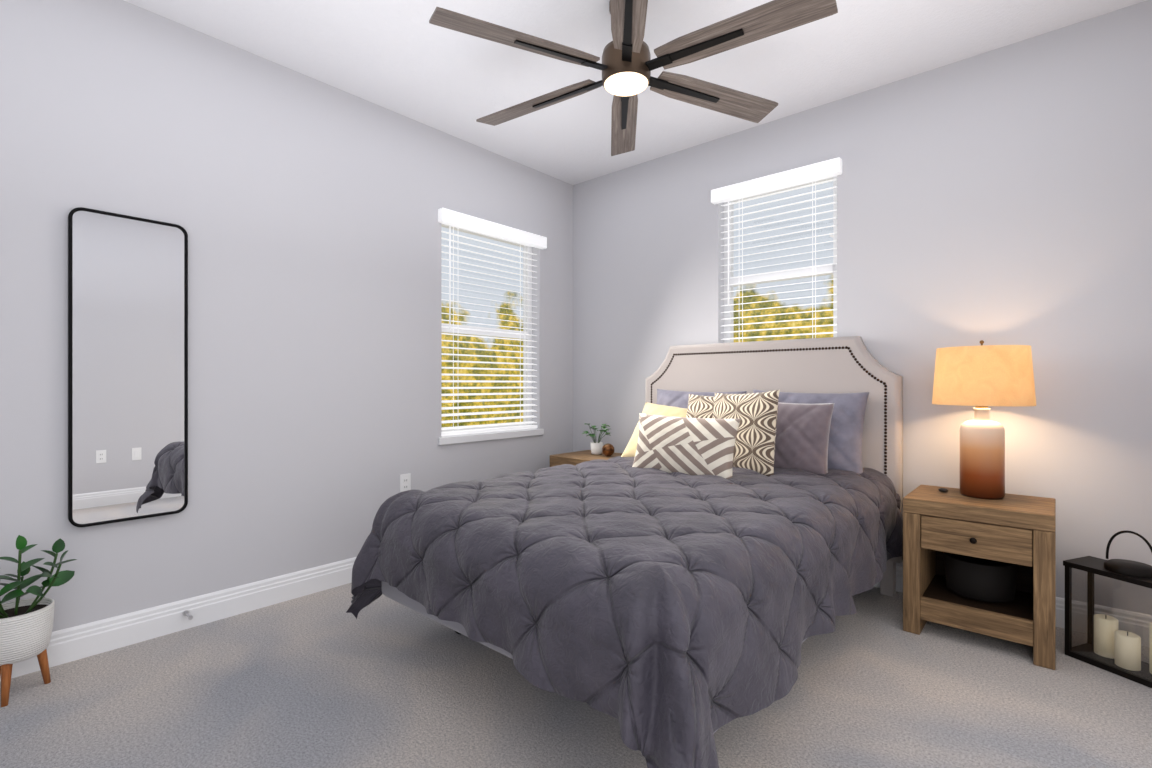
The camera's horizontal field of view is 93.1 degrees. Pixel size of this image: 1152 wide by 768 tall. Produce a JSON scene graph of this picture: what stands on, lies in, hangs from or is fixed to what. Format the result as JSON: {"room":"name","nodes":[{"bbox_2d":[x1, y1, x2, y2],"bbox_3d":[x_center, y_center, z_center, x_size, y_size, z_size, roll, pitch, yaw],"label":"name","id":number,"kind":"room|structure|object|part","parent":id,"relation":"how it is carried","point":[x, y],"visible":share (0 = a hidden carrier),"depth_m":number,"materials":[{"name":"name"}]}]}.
{"room":"bedroom","nodes":[
{"label":"bedroom","id":0,"kind":"room"},
{"bbox_2d":[0,0,572,631],"bbox_3d":[-1.501,-0.260,2.909,0.150,2.740,4.600,0,0,41],"label":"wall","id":1,"kind":"structure","parent":0,"point":[300,208],"depth_m":2.67,"materials":[{"name":"grey paint"}]},
{"bbox_2d":[68,207,187,526],"bbox_3d":[-1.895,-0.067,2.325,0.029,1.289,0.396,0,0,41],"label":"mirror","id":2,"kind":"object","parent":1,"relation":"attached to","point":[127,368],"visible":1,"depth_m":2.31,"materials":[{"name":"black mirror"}]},
{"bbox_2d":[0,557,355,681],"bbox_3d":[-1.439,1.044,2.854,0.016,0.132,4.300,0,0,41],"label":"baseboard","id":3,"kind":"structure","parent":1,"relation":"attached to","point":[71,644],"depth_m":2.46,"materials":[{"name":"white wood"}]},
{"bbox_2d":[183,610,192,619],"bbox_3d":[-1.736,1.036,2.442,0.082,0.024,0.024,0,0,41],"label":"door stop","id":4,"kind":"object","parent":1,"relation":"attached to","point":[187,614],"visible":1,"depth_m":2.44,"materials":[{"name":"silver metal"}]},
{"bbox_2d":[400,473,410,491],"bbox_3d":[-1.037,0.606,3.316,0.008,0.116,0.072,0,0,41],"label":"electrical outlet","id":5,"kind":"object","parent":1,"relation":"attached to","point":[405,482],"visible":0.88,"depth_m":3.31,"materials":[{"name":"white plastic"}]},
{"bbox_2d":[441,223,531,431],"bbox_3d":[-0.651,-0.374,3.918,0.062,1.460,0.890,0,0,41],"label":"window","id":6,"kind":"structure","parent":1,"relation":"in","point":[528,296],"depth_m":4.05,"materials":[{"name":"clear glass"}]},
{"bbox_2d":[438,208,546,435],"bbox_3d":[-0.580,-0.391,3.856,0.122,1.460,0.946,0,0,41],"label":"window blinds","id":7,"kind":"object","parent":6,"relation":"attached to","point":[470,223],"visible":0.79,"depth_m":3.80,"materials":[{"name":"white plastic"}]},
{"bbox_2d":[438,428,543,444],"bbox_3d":[-0.597,0.367,3.871,0.107,0.047,0.940,0,0,41],"label":"sill","id":8,"kind":"structure","parent":1,"relation":"attached to","point":[455,439],"depth_m":3.79,"materials":[{"name":"white wood"}]},
{"bbox_2d":[0,583,1151,767],"bbox_3d":[-0.094,1.161,1.670,3.900,0.100,4.600,0,0,41],"label":"floor","id":9,"kind":"structure","parent":0,"point":[322,679],"depth_m":1.88,"materials":[{"name":"carpet"}]},
{"bbox_2d":[0,535,76,706],"bbox_3d":[-1.988,0.826,1.933,0.268,0.571,0.338,0,0,41],"label":"potted plant","id":10,"kind":"object","parent":9,"relation":"on","point":[26,626],"visible":1,"depth_m":1.95,"materials":[{"name":"white"}]},
{"bbox_2d":[550,450,622,466],"bbox_3d":[0.138,0.810,3.897,0.516,0.600,0.450,0,0,41],"label":"nightstand","id":11,"kind":"object","parent":9,"relation":"on","point":[575,458],"visible":0.1,"depth_m":3.84,"materials":[{"name":"brown wood"}]},
{"bbox_2d":[582,423,610,454],"bbox_3d":[0.153,0.397,3.950,0.204,0.224,0.203,0,0,41],"label":"plant","id":12,"kind":"object","parent":11,"relation":"on","point":[596,448],"visible":1,"depth_m":3.93,"materials":[{"name":"green plant"}]},
{"bbox_2d":[602,443,614,456],"bbox_3d":[0.228,0.465,3.851,0.090,0.090,0.090,0,0,41],"label":"decorative sphere","id":13,"kind":"object","parent":11,"relation":"on","point":[608,449],"visible":1,"depth_m":3.82,"materials":[{"name":"brown wood"}]},
{"bbox_2d":[346,336,902,767],"bbox_3d":[0.363,0.424,2.506,1.810,1.372,2.381,0,0,41],"label":"bed","id":14,"kind":"object","parent":9,"relation":"on","point":[698,562],"visible":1,"depth_m":1.86,"materials":[{"name":"grey fabric"}]},
{"bbox_3d":[1.105,0.424,3.372,1.580,1.372,0.100,0,0,41],"label":"headboard","id":15,"kind":"part","parent":14,"relation":"part of","materials":[{"name":"fabric"}]},
{"bbox_2d":[903,485,1055,669],"bbox_3d":[1.798,0.810,2.436,0.516,0.600,0.450,0,0,41],"label":"nightstand","id":16,"kind":"object","parent":9,"relation":"on","point":[987,567],"visible":1,"depth_m":2.33,"materials":[{"name":"brown wood"}]},
{"bbox_2d":[938,488,947,491],"bbox_3d":[1.730,0.500,2.569,0.039,0.020,0.030,0,0,41],"label":"trinket","id":17,"kind":"object","parent":16,"relation":"on","point":[942,489],"visible":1,"depth_m":2.56,"materials":[{"name":"black"}]},
{"bbox_2d":[943,547,1018,602],"bbox_3d":[1.815,0.859,2.454,0.270,0.166,0.270,0,0,41],"label":"basket","id":18,"kind":"object","parent":16,"relation":"on","point":[968,579],"depth_m":2.37,"materials":[{"name":"black wicker"}]},
{"bbox_2d":[932,340,1035,499],"bbox_3d":[1.845,0.155,2.481,0.380,0.709,0.380,0,0,41],"label":"lamp","id":19,"kind":"object","parent":16,"relation":"on","point":[981,378],"visible":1,"depth_m":2.40,"materials":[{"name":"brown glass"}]},
{"bbox_3d":[1.845,-0.045,2.481,0.380,0.309,0.380,0,0,41],"label":"lamp shade","id":20,"kind":"part","parent":19,"relation":"part of","materials":[{"name":"beige fabric"}]},
{"bbox_2d":[1063,530,1151,687],"bbox_3d":[2.145,0.839,2.110,0.178,0.542,0.348,0,0,-21],"label":"lantern","id":21,"kind":"object","parent":9,"relation":"on","point":[1109,646],"visible":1,"depth_m":2.15,"materials":[{"name":"black metal"}]},
{"bbox_2d":[124,0,1145,184],"bbox_3d":[-0.094,-1.679,1.670,3.900,0.100,4.600,0,0,41],"label":"ceiling","id":22,"kind":"structure","parent":0,"point":[406,58],"depth_m":2.70,"materials":[{"name":"white paint"}]},
{"bbox_2d":[429,0,837,155],"bbox_3d":[0.214,-1.449,2.331,1.633,0.359,1.556,0,0,41],"label":"fan","id":23,"kind":"object","parent":22,"relation":"hanging from","point":[627,65],"visible":1,"depth_m":2.21,"materials":[{"name":"brown wood"}]},
{"bbox_2d":[573,0,1151,614],"bbox_3d":[1.432,-0.260,3.290,3.750,2.740,0.150,0,0,41],"label":"wall","id":24,"kind":"structure","parent":0,"point":[999,196],"depth_m":2.71,"materials":[{"name":"grey paint"}]},
{"bbox_2d":[724,176,836,342],"bbox_3d":[1.290,-0.684,3.454,0.740,1.160,0.062,0,0,41],"label":"window","id":25,"kind":"structure","parent":24,"relation":"in","point":[774,275],"depth_m":3.48,"materials":[{"name":"clear glass"}]},
{"bbox_2d":[711,157,841,341],"bbox_3d":[1.227,-0.701,3.383,0.796,1.160,0.122,0,0,41],"label":"window blinds","id":26,"kind":"object","parent":25,"relation":"attached to","point":[815,172],"visible":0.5,"depth_m":3.34,"materials":[{"name":"white plastic"}]},
{"bbox_2d":[874,566,1151,646],"bbox_3d":[1.321,1.044,3.278,3.600,0.132,0.016,0,0,41],"label":"baseboard","id":27,"kind":"structure","parent":24,"relation":"attached to","point":[1060,612],"depth_m":2.44,"materials":[{"name":"white wood"}]},
{"label":"outside","id":28,"kind":"structure","parent":0,"visible":0},
{"bbox_2d":[441,227,522,427],"bbox_3d":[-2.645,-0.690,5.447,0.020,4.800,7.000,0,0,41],"label":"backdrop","id":29,"kind":"structure","parent":28,"point":[479,289],"depth_m":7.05,"materials":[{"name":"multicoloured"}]},
{"bbox_2d":[734,181,832,341],"bbox_3d":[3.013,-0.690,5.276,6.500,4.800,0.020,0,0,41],"label":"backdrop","id":30,"kind":"structure","parent":28,"point":[786,252],"depth_m":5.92,"materials":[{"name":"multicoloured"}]}
]}

